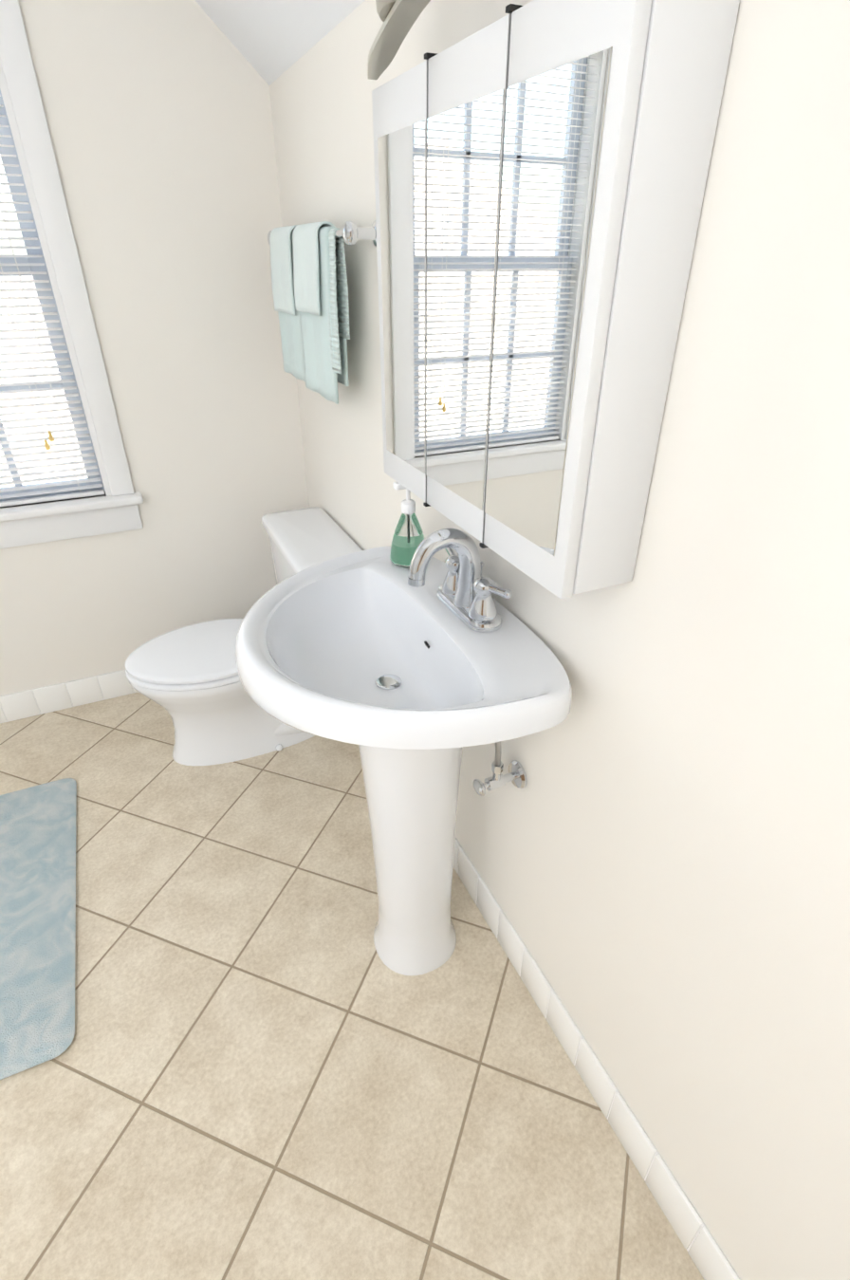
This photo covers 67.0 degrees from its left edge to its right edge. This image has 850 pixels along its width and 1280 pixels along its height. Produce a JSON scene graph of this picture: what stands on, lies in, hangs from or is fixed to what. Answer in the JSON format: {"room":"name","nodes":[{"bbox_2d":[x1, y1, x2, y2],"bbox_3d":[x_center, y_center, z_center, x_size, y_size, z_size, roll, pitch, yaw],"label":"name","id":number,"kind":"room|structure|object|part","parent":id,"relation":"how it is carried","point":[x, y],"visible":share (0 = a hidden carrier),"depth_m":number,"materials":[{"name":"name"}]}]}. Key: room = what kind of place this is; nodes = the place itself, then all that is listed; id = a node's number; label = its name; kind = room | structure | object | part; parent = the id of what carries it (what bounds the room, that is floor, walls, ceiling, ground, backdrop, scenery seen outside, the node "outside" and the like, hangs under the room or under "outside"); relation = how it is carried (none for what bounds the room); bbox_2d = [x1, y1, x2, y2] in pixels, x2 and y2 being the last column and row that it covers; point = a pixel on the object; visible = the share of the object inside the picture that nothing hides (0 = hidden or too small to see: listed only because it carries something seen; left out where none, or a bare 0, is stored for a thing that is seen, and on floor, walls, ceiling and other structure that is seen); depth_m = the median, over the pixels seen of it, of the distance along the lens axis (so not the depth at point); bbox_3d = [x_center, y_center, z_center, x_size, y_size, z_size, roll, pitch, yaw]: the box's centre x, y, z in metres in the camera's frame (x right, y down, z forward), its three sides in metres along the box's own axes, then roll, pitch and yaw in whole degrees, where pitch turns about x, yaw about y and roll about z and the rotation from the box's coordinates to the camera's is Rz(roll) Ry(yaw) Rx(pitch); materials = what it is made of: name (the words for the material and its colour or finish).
{"room":"bathroom","nodes":[
{"label":"bathroom","id":0,"kind":"room"},
{"bbox_2d":[0,0,309,696],"bbox_3d":[-1.744,-0.816,1.667,3.000,2.620,0.140,-13,33,-21],"label":"wall","id":1,"kind":"structure","parent":0,"point":[158,115],"depth_m":2.01,"materials":[{"name":"white paint"}]},
{"bbox_2d":[0,0,134,500],"bbox_3d":[-1.406,-1.042,1.701,0.875,1.415,0.159,-13,33,-21],"label":"window","id":2,"kind":"structure","parent":1,"relation":"in","point":[22,99],"depth_m":1.82,"materials":[{"name":"white paint"}]},
{"bbox_2d":[0,94,104,506],"bbox_3d":[-1.388,-0.985,1.690,0.691,1.326,0.044,-13,33,-21],"label":"window blind","id":3,"kind":"object","parent":2,"relation":"attached to","point":[46,446],"visible":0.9,"depth_m":1.96,"materials":[{"name":"white plastic"}]},
{"bbox_3d":[-1.415,-1.015,1.741,0.699,1.327,0.065,-13,33,-21],"label":"window sash","id":4,"kind":"part","parent":2,"relation":"part of","materials":[{"name":"white wood"}]},
{"bbox_2d":[0,669,138,723],"bbox_3d":[-1.719,0.296,2.253,2.791,0.111,0.009,-13,33,-21],"label":"baseboard","id":5,"kind":"structure","parent":1,"relation":"attached to","point":[33,702],"depth_m":2.40,"materials":[{"name":"white tile"}]},
{"bbox_2d":[0,491,143,548],"bbox_3d":[-1.400,-0.373,2.083,0.915,0.125,0.195,-13,33,-21],"label":"window sill","id":6,"kind":"structure","parent":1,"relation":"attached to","point":[38,523],"depth_m":2.11,"materials":[{"name":"white paint"}]},
{"bbox_2d":[194,0,364,85],"bbox_3d":[-0.014,-1.027,0.287,0.761,0.822,3.540,-13,33,-21],"label":"ceiling","id":7,"kind":"structure","parent":0,"point":[271,41],"depth_m":1.54,"materials":[{"name":"white paint"}]},
{"bbox_2d":[0,692,704,1279],"bbox_3d":[-1.035,1.146,1.043,3.000,0.100,3.540,-13,33,-21],"label":"floor","id":8,"kind":"structure","parent":0,"point":[268,1065],"depth_m":1.34,"materials":[{"name":"beige tile"}]},
{"bbox_2d":[0,778,76,1079],"bbox_3d":[-1.249,0.732,1.617,0.670,0.018,0.930,-13,33,-21],"label":"bath mat","id":9,"kind":"object","parent":8,"relation":"on","point":[37,910],"visible":0.98,"depth_m":1.62,"materials":[{"name":"blue fabric"}]},
{"bbox_2d":[125,506,362,765],"bbox_3d":[-0.592,0.026,2.118,0.737,0.716,0.534,-13,33,-21],"label":"toilet","id":10,"kind":"object","parent":8,"relation":"on","point":[187,678],"visible":0.44,"depth_m":2.06,"materials":[{"name":"white ceramic"}]},
{"bbox_2d":[235,527,572,975],"bbox_3d":[-0.081,0.299,1.317,0.496,1.073,0.640,-13,33,-21],"label":"pedestal sink","id":11,"kind":"object","parent":8,"relation":"on","point":[418,674],"visible":1,"depth_m":1.19,"materials":[{"name":"white ceramic"}]},
{"bbox_2d":[389,482,424,566],"bbox_3d":[-0.034,-0.244,1.327,0.081,0.172,0.081,-13,33,-21],"label":"soap dispenser","id":12,"kind":"object","parent":11,"relation":"on","point":[408,537],"visible":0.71,"depth_m":1.32,"materials":[{"name":"green plastic"}]},
{"bbox_2d":[407,527,513,632],"bbox_3d":[0.040,-0.119,1.131,0.152,0.165,0.232,-13,33,-21],"label":"faucet","id":13,"kind":"object","parent":11,"relation":"on","point":[463,602],"depth_m":1.13,"materials":[{"name":"silver metal"}]},
{"bbox_2d":[269,0,849,1279],"bbox_3d":[0.313,-0.032,0.971,0.100,2.000,3.400,-13,33,-21],"label":"wall","id":14,"kind":"structure","parent":0,"point":[657,850],"depth_m":0.82,"materials":[{"name":"white paint"}]},
{"bbox_2d":[267,220,376,404],"bbox_3d":[-0.290,-0.875,1.707,0.102,0.387,0.742,-13,33,-21],"label":"towel rail","id":15,"kind":"object","parent":14,"relation":"attached to","point":[309,283],"visible":0.98,"depth_m":1.60,"materials":[{"name":"fabric"}]},
{"bbox_2d":[367,0,430,79],"bbox_3d":[0.093,-0.790,0.718,0.156,0.168,0.653,-13,33,-21],"label":"sconce","id":16,"kind":"object","parent":14,"relation":"attached to","point":[398,18],"visible":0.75,"depth_m":0.90,"materials":[{"name":"beige glass"}]},
{"bbox_2d":[473,741,527,796],"bbox_3d":[0.141,0.212,1.265,0.102,0.218,0.085,-13,33,-21],"label":"supply valve","id":17,"kind":"object","parent":14,"relation":"attached to","point":[516,775],"visible":0.81,"depth_m":1.28,"materials":[{"name":"silver metal"}]},
{"bbox_2d":[371,0,740,598],"bbox_3d":[0.098,-0.471,0.944,0.119,0.618,0.630,-13,33,-21],"label":"upper cabinet","id":18,"kind":"object","parent":14,"relation":"attached to","point":[541,170],"visible":1,"depth_m":0.76,"materials":[{"name":"white laminate"}]},
{"bbox_2d":[453,837,740,1279],"bbox_3d":[0.241,0.766,1.476,0.009,0.111,3.300,-13,33,-21],"label":"baseboard","id":19,"kind":"structure","parent":14,"relation":"attached to","point":[703,1249],"depth_m":1.25,"materials":[{"name":"white tile"}]},
{"label":"outside","id":20,"kind":"structure","parent":0,"visible":0},
{"bbox_3d":[-13.220,-11.565,28.128,80.000,0.200,59.000,-13,33,-21],"label":"ground","id":21,"kind":"structure","parent":20,"visible":0},
{"bbox_2d":[0,275,87,487],"bbox_3d":[-10.219,-4.736,10.722,8.800,6.000,7.800,-13,33,-21],"label":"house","id":22,"kind":"structure","parent":21,"relation":"on","point":[24,333],"depth_m":9.35,"materials":[{"name":"white"}]}
]}

